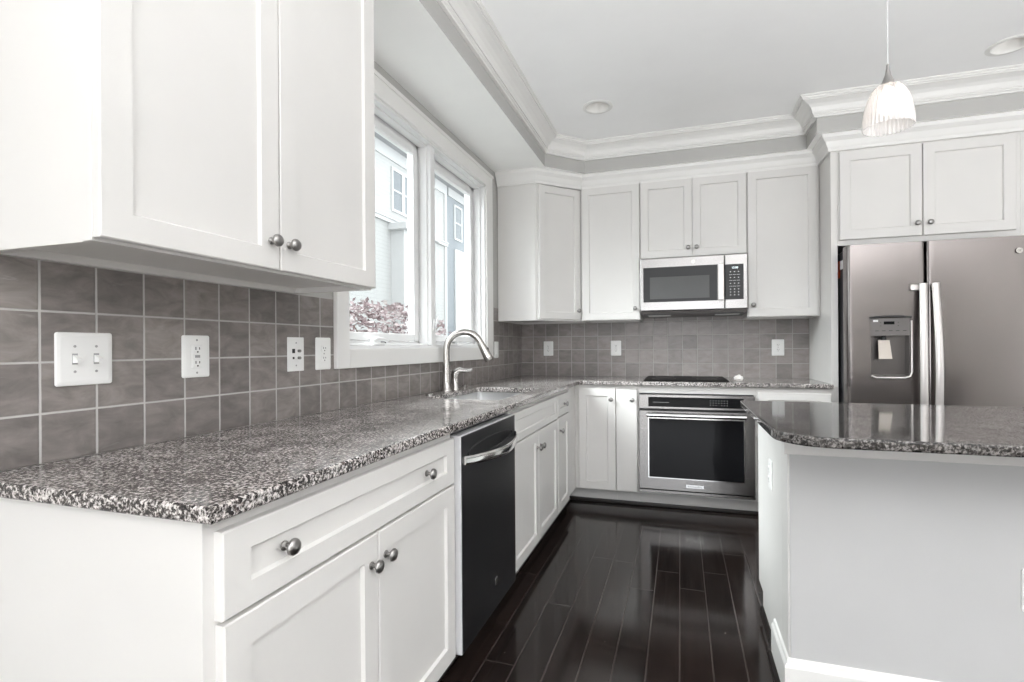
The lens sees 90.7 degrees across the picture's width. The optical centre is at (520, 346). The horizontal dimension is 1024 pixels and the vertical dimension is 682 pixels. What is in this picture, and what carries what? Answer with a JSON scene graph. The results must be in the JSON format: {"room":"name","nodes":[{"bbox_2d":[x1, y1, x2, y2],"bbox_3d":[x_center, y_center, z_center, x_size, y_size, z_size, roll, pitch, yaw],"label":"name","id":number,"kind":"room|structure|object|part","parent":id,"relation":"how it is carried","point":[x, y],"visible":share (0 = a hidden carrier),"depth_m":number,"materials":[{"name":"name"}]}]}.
{"room":"kitchen","nodes":[
{"label":"kitchen","id":0,"kind":"room"},
{"bbox_2d":[0,61,521,471],"bbox_3d":[-1.336,-0.322,0.587,0.160,3.000,8.715,0,0,18],"label":"wall","id":1,"kind":"structure","parent":0,"point":[147,400],"depth_m":1.41,"materials":[{"name":"grey tile"}]},
{"bbox_2d":[54,332,111,386],"bbox_3d":[-1.039,0.029,1.214,0.023,0.126,0.122,0,0,18],"label":"light switch","id":2,"kind":"object","parent":1,"relation":"attached to","point":[79,358],"visible":1,"depth_m":1.21,"materials":[{"name":"white plastic"}]},
{"bbox_2d":[0,0,375,293],"bbox_3d":[-0.796,-0.731,1.404,0.382,1.067,0.890,0,0,18],"label":"upper cabinet","id":3,"kind":"object","parent":1,"relation":"attached to","point":[228,142],"visible":1,"depth_m":1.15,"materials":[{"name":"white paint"}]},
{"bbox_3d":[-0.811,-0.731,0.944,0.027,1.067,0.005,0,0,18],"label":"frame","id":4,"kind":"part","parent":3,"relation":"part of","materials":[{"name":"white paint"}]},
{"bbox_3d":[-0.722,-0.728,1.145,0.020,1.047,0.440,0,0,18],"label":"door","id":5,"kind":"part","parent":3,"relation":"part of","materials":[{"name":"white paint"}]},
{"bbox_3d":[-0.636,-0.277,1.318,0.032,0.033,0.033,0,0,18],"label":"knob","id":6,"kind":"part","parent":3,"relation":"part of","materials":[{"name":"grey metal"}]},
{"bbox_3d":[-0.617,-0.277,1.379,0.032,0.033,0.033,0,0,18],"label":"knob","id":7,"kind":"part","parent":3,"relation":"part of","materials":[{"name":"grey metal"}]},
{"bbox_3d":[-0.587,-0.729,1.570,0.020,1.047,0.444,0,0,18],"label":"door","id":8,"kind":"part","parent":3,"relation":"part of","materials":[{"name":"white paint"}]},
{"bbox_2d":[181,335,208,377],"bbox_3d":[-0.957,0.028,1.495,0.010,0.124,0.088,0,0,18],"label":"outlet","id":9,"kind":"object","parent":1,"relation":"attached to","point":[194,348],"visible":1,"depth_m":1.49,"materials":[{"name":"white plastic"}]},
{"bbox_2d":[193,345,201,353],"bbox_3d":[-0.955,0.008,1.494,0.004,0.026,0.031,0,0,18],"label":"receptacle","id":10,"kind":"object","parent":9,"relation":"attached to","point":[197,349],"depth_m":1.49,"materials":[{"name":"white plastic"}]},
{"bbox_2d":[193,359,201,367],"bbox_3d":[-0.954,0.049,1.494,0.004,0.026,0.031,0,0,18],"label":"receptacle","id":11,"kind":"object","parent":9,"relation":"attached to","point":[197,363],"depth_m":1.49,"materials":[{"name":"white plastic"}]},
{"bbox_2d":[192,345,202,367],"bbox_3d":[-0.955,0.028,1.494,0.003,0.068,0.034,0,0,18],"label":"receptacle","id":12,"kind":"object","parent":9,"relation":"attached to","point":[197,350],"depth_m":1.49,"materials":[{"name":"white plastic"}]},
{"bbox_2d":[287,337,303,371],"bbox_3d":[-0.831,0.027,1.882,0.016,0.126,0.082,0,0,18],"label":"jack plate","id":13,"kind":"object","parent":1,"relation":"attached to","point":[295,345],"visible":1,"depth_m":1.88,"materials":[{"name":"white plastic"}]},
{"bbox_2d":[315,337,330,369],"bbox_3d":[-0.788,0.027,2.028,0.010,0.128,0.088,0,0,18],"label":"outlet","id":14,"kind":"object","parent":1,"relation":"attached to","point":[322,345],"visible":1,"depth_m":2.02,"materials":[{"name":"white plastic"}]},
{"bbox_2d":[321,345,326,351],"bbox_3d":[-0.786,0.007,2.027,0.004,0.026,0.031,0,0,18],"label":"receptacle","id":15,"kind":"object","parent":14,"relation":"attached to","point":[323,347],"depth_m":2.02,"materials":[{"name":"white plastic"}]},
{"bbox_2d":[321,355,326,361],"bbox_3d":[-0.786,0.046,2.027,0.004,0.026,0.031,0,0,18],"label":"receptacle","id":16,"kind":"object","parent":14,"relation":"attached to","point":[323,357],"depth_m":2.02,"materials":[{"name":"white plastic"}]},
{"bbox_2d":[333,69,493,368],"bbox_3d":[-0.561,-0.600,2.984,0.176,1.381,1.846,0,0,18],"label":"window","id":17,"kind":"structure","parent":1,"relation":"in","point":[430,151],"depth_m":2.93,"materials":[{"name":"white paint"}]},
{"bbox_3d":[-0.696,-0.026,2.442,0.057,0.042,0.132,0,0,18],"label":"crank handle","id":18,"kind":"part","parent":17,"relation":"part of","materials":[{"name":"white plastic"}]},
{"bbox_3d":[-0.725,-0.586,2.586,0.040,1.110,0.726,0,0,18],"label":"sash","id":19,"kind":"part","parent":17,"relation":"part of","materials":[{"name":"white plastic"}]},
{"bbox_3d":[-0.447,-0.028,3.231,0.057,0.042,0.132,0,0,18],"label":"crank handle","id":20,"kind":"part","parent":17,"relation":"part of","materials":[{"name":"white plastic"}]},
{"bbox_3d":[-0.475,-0.588,3.373,0.040,1.110,0.711,0,0,18],"label":"sash","id":21,"kind":"part","parent":17,"relation":"part of","materials":[{"name":"white plastic"}]},
{"bbox_2d":[494,342,498,357],"bbox_3d":[-0.184,0.023,3.939,0.010,0.128,0.085,0,0,18],"label":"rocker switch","id":22,"kind":"object","parent":1,"relation":"attached to","point":[496,345],"visible":1,"depth_m":3.92,"materials":[{"name":"white plastic"}]},
{"bbox_2d":[440,499,773,681],"bbox_3d":[1.863,1.216,1.283,6.100,0.120,5.565,0,0,18],"label":"floor","id":23,"kind":"structure","parent":0,"point":[611,592],"depth_m":2.27,"materials":[{"name":"brown wood"}]},
{"bbox_2d":[0,434,455,681],"bbox_3d":[-0.648,0.731,1.375,0.662,0.884,0.948,0,0,18],"label":"base cabinet","id":24,"kind":"object","parent":23,"relation":"on","point":[348,577],"visible":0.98,"depth_m":0.97,"materials":[{"name":"white paint"}]},
{"bbox_3d":[-0.445,0.387,0.981,0.032,0.033,0.033,0,0,18],"label":"knob","id":25,"kind":"part","parent":24,"relation":"part of","materials":[{"name":"grey metal"}]},
{"bbox_3d":[-0.440,0.767,1.076,0.020,0.587,0.456,0,0,18],"label":"door","id":26,"kind":"part","parent":24,"relation":"part of","materials":[{"name":"white paint"}]},
{"bbox_3d":[-0.373,0.389,1.294,0.020,0.152,0.918,0,0,18],"label":"drawer","id":27,"kind":"part","parent":24,"relation":"part of","materials":[{"name":"white paint"}]},
{"bbox_3d":[-0.356,0.545,1.257,0.032,0.033,0.033,0,0,18],"label":"knob","id":28,"kind":"part","parent":24,"relation":"part of","materials":[{"name":"grey metal"}]},
{"bbox_3d":[-0.337,0.541,1.318,0.032,0.033,0.033,0,0,18],"label":"knob","id":29,"kind":"part","parent":24,"relation":"part of","materials":[{"name":"grey metal"}]},
{"bbox_3d":[-0.301,0.766,1.515,0.020,0.587,0.456,0,0,18],"label":"door","id":30,"kind":"part","parent":24,"relation":"part of","materials":[{"name":"white paint"}]},
{"bbox_2d":[0,375,833,524],"bbox_3d":[0.550,0.266,2.442,2.308,0.030,3.740,0,0,18],"label":"countertop","id":31,"kind":"structure","parent":24,"relation":"on","point":[215,477],"depth_m":1.20,"materials":[{"name":"grey stone"}]},
{"bbox_2d":[441,329,492,391],"bbox_3d":[-0.307,0.075,2.957,0.298,0.363,0.160,0,0,18],"label":"faucet","id":32,"kind":"object","parent":31,"relation":"on","point":[450,382],"visible":1,"depth_m":2.93,"materials":[{"name":"silver metal"}]},
{"bbox_3d":[-0.356,0.190,3.023,0.140,0.135,0.064,0,0,18],"label":"lever handle","id":33,"kind":"part","parent":32,"relation":"part of","materials":[{"name":"silver metal"}]},
{"bbox_2d":[448,392,521,399],"bbox_3d":[-0.187,0.387,2.821,0.435,0.199,0.745,0,0,18],"label":"sink","id":34,"kind":"object","parent":31,"relation":"in","point":[477,395],"visible":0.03,"depth_m":3.18,"materials":[{"name":"silver metal"}]},
{"bbox_2d":[643,376,728,381],"bbox_3d":[1.247,0.241,3.835,0.580,0.010,0.535,0,0,18],"label":"cooktop","id":35,"kind":"object","parent":31,"relation":"in","point":[648,378],"visible":0.99,"depth_m":3.75,"materials":[{"name":"black glass"}]},
{"bbox_2d":[734,375,742,380],"bbox_3d":[1.565,0.221,3.627,0.066,0.044,0.050,0,0,18],"label":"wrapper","id":36,"kind":"object","parent":31,"relation":"on","point":[738,377],"visible":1,"depth_m":3.61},
{"bbox_3d":[-0.270,0.385,1.534,0.032,0.033,0.033,0,0,18],"label":"knob","id":37,"kind":"part","parent":24,"relation":"part of","materials":[{"name":"grey metal"}]},
{"bbox_2d":[450,413,517,655],"bbox_3d":[-0.374,0.735,2.104,0.686,0.872,0.600,0,0,18],"label":"dishwasher","id":38,"kind":"object","parent":23,"relation":"on","point":[484,451],"visible":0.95,"depth_m":1.92,"materials":[{"name":"grey metal"}]},
{"bbox_3d":[-0.081,0.402,2.014,0.069,0.046,0.566,0,0,18],"label":"handle","id":39,"kind":"part","parent":38,"relation":"part of","materials":[{"name":"silver metal"}]},
{"bbox_2d":[505,394,557,571],"bbox_3d":[-0.183,0.728,2.845,0.662,0.884,0.912,0,0,18],"label":"base cabinet","id":40,"kind":"object","parent":23,"relation":"on","point":[536,422],"visible":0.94,"depth_m":2.70,"materials":[{"name":"white paint"}]},
{"bbox_3d":[0.024,0.758,2.542,0.020,0.600,0.447,0,0,18],"label":"door","id":41,"kind":"part","parent":40,"relation":"part of","materials":[{"name":"white paint"}]},
{"bbox_3d":[0.071,0.396,2.764,0.020,0.224,0.912,0,0,18],"label":"frame","id":42,"kind":"part","parent":40,"relation":"part of","materials":[{"name":"white paint"}]},
{"bbox_3d":[0.090,0.380,2.758,0.020,0.140,0.900,0,0,18],"label":"drawer","id":43,"kind":"part","parent":40,"relation":"part of","materials":[{"name":"white paint"}]},
{"bbox_3d":[0.160,0.757,2.973,0.020,0.600,0.449,0,0,18],"label":"door","id":44,"kind":"part","parent":40,"relation":"part of","materials":[{"name":"white paint"}]},
{"bbox_2d":[555,386,575,513],"bbox_3d":[0.051,0.726,3.587,0.662,0.884,0.639,0,0,18],"label":"base cabinet","id":45,"kind":"object","parent":23,"relation":"on","point":[566,470],"visible":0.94,"depth_m":3.43,"materials":[{"name":"white paint"}]},
{"bbox_3d":[0.278,0.377,3.353,0.020,0.136,0.320,0,0,18],"label":"drawer","id":46,"kind":"part","parent":45,"relation":"part of","materials":[{"name":"white paint"}]},
{"bbox_3d":[0.280,0.754,3.353,0.020,0.604,0.320,0,0,18],"label":"door","id":47,"kind":"part","parent":45,"relation":"part of","materials":[{"name":"white paint"}]},
{"bbox_2d":[570,385,617,499],"bbox_3d":[0.352,0.724,4.121,0.914,0.884,0.662,0,0,18],"label":"base cabinet","id":48,"kind":"object","parent":23,"relation":"on","point":[595,405],"visible":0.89,"depth_m":3.75,"materials":[{"name":"white paint"}]},
{"bbox_3d":[0.569,0.679,3.749,0.272,0.745,0.020,0,0,18],"label":"door","id":49,"kind":"part","parent":48,"relation":"part of","materials":[{"name":"white paint"}]},
{"bbox_2d":[437,496,758,681],"bbox_3d":[0.733,1.151,2.106,1.768,0.026,3.174,0,0,18],"label":"toe kick","id":50,"kind":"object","parent":23,"relation":"on","point":[687,507],"depth_m":3.61,"materials":[{"name":"black wood"}]},
{"bbox_2d":[616,385,638,500],"bbox_3d":[0.864,0.721,3.959,0.157,0.884,0.662,0,0,18],"label":"base cabinet","id":51,"kind":"object","parent":23,"relation":"on","point":[626,395],"visible":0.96,"depth_m":3.68,"materials":[{"name":"white paint"}]},
{"bbox_2d":[638,386,755,510],"bbox_3d":[1.319,0.718,3.843,0.780,0.884,0.610,0,0,18],"label":"base cabinet","id":52,"kind":"object","parent":23,"relation":"on","point":[654,497],"visible":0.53,"depth_m":3.58,"materials":[{"name":"white paint"}]},
{"bbox_2d":[639,393,755,499],"bbox_3d":[1.299,0.684,3.780,0.764,0.701,0.681,0,0,18],"label":"wall oven","id":53,"kind":"object","parent":52,"relation":"in","point":[690,444],"visible":1,"depth_m":3.51,"materials":[{"name":"grey metal"}]},
{"bbox_3d":[1.212,0.389,3.518,0.628,0.068,0.003,0,0,18],"label":"control glass","id":54,"kind":"part","parent":53,"relation":"part of","materials":[{"name":"black glass"}]},
{"bbox_3d":[1.204,0.476,3.484,0.645,0.029,0.060,0,0,18],"label":"handle","id":55,"kind":"part","parent":53,"relation":"part of","materials":[{"name":"silver metal"}]},
{"bbox_3d":[1.219,0.387,3.533,0.764,0.102,0.030,0,0,18],"label":"control panel","id":56,"kind":"part","parent":53,"relation":"part of","materials":[{"name":"silver metal"}]},
{"bbox_2d":[755,388,831,510],"bbox_3d":[1.901,0.714,3.631,0.455,0.884,0.662,0,0,18],"label":"base cabinet","id":57,"kind":"object","parent":23,"relation":"on","point":[762,394],"visible":0.02,"depth_m":3.37,"materials":[{"name":"white paint"}]},
{"bbox_3d":[1.814,0.379,3.355,0.432,0.142,0.020,0,0,18],"label":"drawer","id":58,"kind":"part","parent":57,"relation":"part of","materials":[{"name":"white paint"}]},
{"bbox_2d":[809,151,838,402],"bbox_3d":[2.141,-0.065,3.586,0.039,2.439,0.600,0,0,18],"label":"end panel","id":59,"kind":"object","parent":23,"relation":"on","point":[823,329],"visible":0.38,"depth_m":3.38,"materials":[{"name":"white paint"}]},
{"bbox_2d":[758,424,1023,681],"bbox_3d":[1.804,0.715,1.731,1.781,0.883,0.748,0,0,18],"label":"kitchen island","id":60,"kind":"object","parent":23,"relation":"on","point":[875,566],"visible":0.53,"depth_m":1.58,"materials":[{"name":"white paint"}]},
{"bbox_3d":[1.012,1.153,2.069,0.016,0.018,0.349,0,0,18],"label":"shoe moulding","id":61,"kind":"part","parent":60,"relation":"part of","materials":[{"name":"wood"}]},
{"bbox_2d":[768,458,772,490],"bbox_3d":[0.971,0.497,1.970,0.010,0.115,0.070,0,0,18],"label":"outlet","id":62,"kind":"object","parent":60,"relation":"attached to","point":[770,464],"visible":1,"depth_m":1.95,"materials":[{"name":"white plastic"}]},
{"bbox_3d":[1.730,1.148,1.510,1.769,0.018,0.281,0,0,18],"label":"shoe moulding","id":63,"kind":"part","parent":60,"relation":"part of","materials":[{"name":"wood"}]},
{"bbox_3d":[1.740,1.086,1.516,1.753,0.142,0.265,0,0,18],"label":"baseboard","id":64,"kind":"part","parent":60,"relation":"part of","materials":[{"name":"white paint"}]},
{"bbox_2d":[740,400,1023,457],"bbox_3d":[1.764,0.258,1.602,1.868,0.030,0.973,0,0,18],"label":"island countertop","id":65,"kind":"structure","parent":60,"relation":"on","point":[998,431],"depth_m":1.57,"materials":[{"name":"stone"}]},
{"bbox_3d":[1.707,0.310,1.404,1.762,0.071,0.034,0,0,18],"label":"trim","id":66,"kind":"part","parent":60,"relation":"part of","materials":[{"name":"white paint"}]},
{"bbox_2d":[1021,569,1023,611],"bbox_3d":[1.504,0.711,1.461,0.088,0.124,0.010,0,0,18],"label":"outlet","id":67,"kind":"object","parent":60,"relation":"attached to","point":[1022,570],"visible":1,"depth_m":1.48,"materials":[{"name":"white plastic"}]},
{"bbox_2d":[838,235,1023,406],"bbox_3d":[2.566,0.258,3.307,0.908,1.784,0.758,0,0,18],"label":"refrigerator","id":68,"kind":"object","parent":23,"relation":"on","point":[936,322],"visible":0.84,"depth_m":3.00,"materials":[{"name":"grey metal"}]},
{"bbox_3d":[2.246,0.228,3.128,0.407,1.720,0.091,0,0,18],"label":"freezer door","id":69,"kind":"part","parent":68,"relation":"part of","materials":[{"name":"silver metal"}]},
{"bbox_3d":[2.259,-0.122,3.107,0.202,0.106,0.068,0,0,18],"label":"dispenser panel","id":70,"kind":"part","parent":68,"relation":"part of","materials":[{"name":"grey plastic"}]},
{"bbox_3d":[2.256,0.017,3.074,0.218,0.352,0.016,0,0,18],"label":"dispenser trim","id":71,"kind":"part","parent":68,"relation":"part of","materials":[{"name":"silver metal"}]},
{"bbox_3d":[2.375,0.147,3.005,0.081,1.050,0.067,0,0,18],"label":"handle","id":72,"kind":"part","parent":68,"relation":"part of","materials":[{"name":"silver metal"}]},
{"bbox_3d":[2.455,0.147,2.979,0.050,1.050,0.067,0,0,18],"label":"handle","id":73,"kind":"part","parent":68,"relation":"part of","materials":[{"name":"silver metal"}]},
{"bbox_3d":[2.682,0.225,2.991,0.495,1.720,0.091,0,0,18],"label":"fresh food door","id":74,"kind":"part","parent":68,"relation":"part of","materials":[{"name":"silver metal"}]},
{"bbox_2d":[1020,131,1023,234],"bbox_3d":[3.080,-0.072,3.289,0.025,2.439,0.600,0,0,18],"label":"end panel","id":75,"kind":"object","parent":23,"relation":"on","point":[1022,132],"visible":0.12,"depth_m":3.00,"materials":[{"name":"white paint"}]},
{"bbox_2d":[374,0,1023,174],"bbox_3d":[0.669,-1.497,-0.020,4.056,0.263,8.371,0,0,18],"label":"soffit","id":76,"kind":"structure","parent":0,"point":[416,43],"depth_m":2.98,"materials":[{"name":"paint"}]},
{"bbox_2d":[437,0,1023,160],"bbox_3d":[0.918,-1.523,-0.099,3.766,0.115,8.371,0,0,18],"label":"trim","id":77,"kind":"structure","parent":76,"relation":"attached to","point":[471,18],"depth_m":3.15,"materials":[{"name":"white paint"}]},
{"bbox_2d":[481,0,1023,139],"bbox_3d":[1.397,-1.772,-0.275,5.910,0.377,8.725,0,0,18],"label":"ceiling","id":78,"kind":"structure","parent":0,"point":[661,65],"depth_m":2.69,"materials":[{"name":"white paint"}]},
{"bbox_2d":[583,100,612,113],"bbox_3d":[0.507,-1.629,3.326,0.196,0.117,0.196,0,0,18],"label":"recessed light","id":79,"kind":"object","parent":78,"relation":"in","point":[595,106],"visible":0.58,"depth_m":3.38,"materials":[{"name":"white paint"}]},
{"bbox_2d":[878,0,897,115],"bbox_3d":[1.174,-1.142,1.619,0.141,0.881,0.141,0,0,18],"label":"pendant light","id":80,"kind":"object","parent":78,"relation":"hanging from","point":[888,103],"visible":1,"depth_m":1.61,"materials":[{"name":"white glass"}]},
{"bbox_3d":[1.173,-1.221,1.619,0.003,0.683,0.003,0,0,-5],"label":"cord","id":81,"kind":"part","parent":80,"relation":"part of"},
{"bbox_3d":[1.176,-0.787,1.619,0.053,0.090,0.053,0,0,18],"label":"bulb","id":82,"kind":"part","parent":80,"relation":"part of","materials":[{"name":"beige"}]},
{"bbox_2d":[985,34,1023,55],"bbox_3d":[2.581,-1.643,2.669,0.196,0.117,0.196,0,0,18],"label":"recessed light","id":83,"kind":"object","parent":78,"relation":"in","point":[1012,44],"visible":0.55,"depth_m":2.71,"materials":[{"name":"white paint"}]},
{"bbox_3d":[2.796,-0.350,3.780,5.806,3.000,0.154,0,0,18],"label":"wall","id":84,"kind":"structure","parent":0,"visible":0},
{"bbox_2d":[522,316,808,377],"bbox_3d":[1.113,-0.006,4.229,2.310,0.506,0.006,0,0,18],"label":"backsplash","id":85,"kind":"structure","parent":84,"relation":"attached to","point":[725,346],"depth_m":4.18,"materials":[{"name":"grey tile"}]},
{"bbox_2d":[497,184,586,323],"bbox_3d":[0.208,-0.738,4.191,0.617,1.067,0.610,0,0,18],"label":"upper cabinet","id":86,"kind":"object","parent":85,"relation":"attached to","point":[539,225],"visible":0.98,"depth_m":3.96,"materials":[{"name":"white paint"}]},
{"bbox_3d":[0.309,-0.736,3.992,0.381,1.037,0.020,0,0,-27],"label":"door","id":87,"kind":"part","parent":86,"relation":"part of","materials":[{"name":"white paint"}]},
{"bbox_2d":[544,341,552,355],"bbox_3d":[0.248,0.015,4.494,0.088,0.128,0.010,0,0,18],"label":"outlet","id":88,"kind":"object","parent":85,"relation":"attached to","point":[548,345],"visible":1,"depth_m":4.49,"materials":[{"name":"white plastic"}]},
{"bbox_2d":[581,183,642,322],"bbox_3d":[0.752,-0.742,4.138,0.462,1.067,0.382,0,0,18],"label":"upper cabinet","id":89,"kind":"object","parent":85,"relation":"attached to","point":[610,215],"visible":0.99,"depth_m":3.99,"materials":[{"name":"white paint"}]},
{"bbox_2d":[611,341,620,355],"bbox_3d":[0.814,0.011,4.315,0.088,0.128,0.010,0,0,18],"label":"outlet","id":90,"kind":"object","parent":85,"relation":"attached to","point":[615,345],"visible":1,"depth_m":4.31,"materials":[{"name":"white plastic"}]},
{"bbox_2d":[772,339,783,355],"bbox_3d":[2.005,0.005,3.938,0.088,0.128,0.010,0,0,18],"label":"outlet","id":91,"kind":"object","parent":85,"relation":"attached to","point":[777,344],"visible":1,"depth_m":3.94,"materials":[{"name":"white plastic"}]},
{"bbox_2d":[742,165,819,319],"bbox_3d":[1.925,-0.750,3.767,0.470,1.067,0.382,0,0,18],"label":"upper cabinet","id":92,"kind":"object","parent":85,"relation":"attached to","point":[782,205],"visible":1,"depth_m":3.62,"materials":[{"name":"white paint"}]},
{"bbox_2d":[640,173,746,258],"bbox_3d":[1.335,-0.978,3.953,0.760,0.603,0.382,0,0,18],"label":"upper cabinet","id":93,"kind":"object","parent":84,"relation":"attached to","point":[699,216],"visible":0.98,"depth_m":3.80,"materials":[{"name":"white paint"}]},
{"bbox_3d":[1.111,-0.974,3.868,0.377,0.587,0.020,0,0,18],"label":"door","id":94,"kind":"part","parent":93,"relation":"part of","materials":[{"name":"white paint"}]},
{"bbox_2d":[640,253,747,317],"bbox_3d":[1.331,-0.457,3.930,0.756,0.432,0.428,0,0,18],"label":"microwave","id":95,"kind":"object","parent":93,"relation":"attached to","point":[708,285],"visible":1,"depth_m":3.75,"materials":[{"name":"silver metal"}]},
{"bbox_3d":[1.206,-0.473,3.792,0.600,0.399,0.029,0,0,18],"label":"door","id":96,"kind":"part","parent":95,"relation":"part of","materials":[{"name":"silver metal"}]},
{"bbox_3d":[1.458,-0.473,3.681,0.039,0.264,0.030,0,0,18],"label":"handle","id":97,"kind":"part","parent":95,"relation":"part of","materials":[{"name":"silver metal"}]},
{"bbox_3d":[1.567,-0.475,3.677,0.154,0.399,0.029,0,0,18],"label":"control panel","id":98,"kind":"part","parent":95,"relation":"part of","materials":[{"name":"silver metal"}]},
{"bbox_3d":[1.472,-0.977,3.754,0.373,0.587,0.020,0,0,18],"label":"door","id":99,"kind":"part","parent":93,"relation":"part of","materials":[{"name":"white paint"}]},
{"bbox_2d":[495,110,1023,189],"bbox_3d":[1.516,-1.320,3.745,3.384,0.102,0.669,0,0,18],"label":"trim","id":100,"kind":"structure","parent":84,"relation":"attached to","point":[1008,122],"depth_m":3.58,"materials":[{"name":"white paint"}]},
{"bbox_2d":[837,132,1019,253],"bbox_3d":[2.600,-0.975,3.412,0.950,0.627,0.652,0,0,18],"label":"upper cabinet","id":101,"kind":"object","parent":84,"relation":"attached to","point":[968,187],"visible":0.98,"depth_m":3.13,"materials":[{"name":"white paint"}]},
{"bbox_3d":[2.282,-0.977,3.215,0.447,0.570,0.020,0,0,18],"label":"door","id":102,"kind":"part","parent":101,"relation":"part of","materials":[{"name":"white paint"}]},
{"bbox_3d":[2.722,-0.980,3.076,0.463,0.570,0.020,0,0,18],"label":"door","id":103,"kind":"part","parent":101,"relation":"part of","materials":[{"name":"white paint"}]},
{"label":"outside","id":104,"kind":"structure","parent":0,"visible":0},
{"bbox_3d":[-15.183,1.697,23.158,39.800,0.150,55.000,0,0,18],"label":"ground","id":105,"kind":"structure","parent":104,"visible":0},
{"bbox_2d":[349,132,450,341],"bbox_3d":[-8.303,-3.700,16.173,8.200,10.550,12.850,0,0,18],"label":"neighbor house","id":106,"kind":"structure","parent":105,"relation":"on","point":[391,183],"depth_m":17.15,"materials":[{"name":"white"}]},
{"bbox_3d":[-4.290,-5.392,17.590,0.020,1.320,0.580,0,0,18],"label":"pane","id":107,"kind":"part","parent":106,"relation":"part of","materials":[{"name":"grey glass"}]},
{"bbox_3d":[-4.058,-5.394,18.325,0.020,1.320,0.600,0,0,18],"label":"pane","id":108,"kind":"part","parent":106,"relation":"part of","materials":[{"name":"grey glass"}]},
{"bbox_2d":[349,297,450,340],"bbox_3d":[-2.249,0.391,7.985,3.087,2.301,3.439,0,0,18],"label":"tree","id":109,"kind":"object","parent":105,"relation":"on","point":[377,308],"visible":0.29,"depth_m":7.68,"materials":[{"name":"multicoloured plant"}]},
{"bbox_2d":[447,185,464,335],"bbox_3d":[-4.446,-3.726,28.540,8.100,10.550,13.040,0,0,18],"label":"neighbor house","id":110,"kind":"structure","parent":105,"relation":"on","point":[455,198],"depth_m":22.07,"materials":[{"name":"grey"}]},
{"bbox_3d":[-2.773,-5.438,22.391,0.020,1.350,0.650,0,0,18],"label":"pane","id":111,"kind":"part","parent":110,"relation":"part of","materials":[{"name":"grey glass"}]}
]}

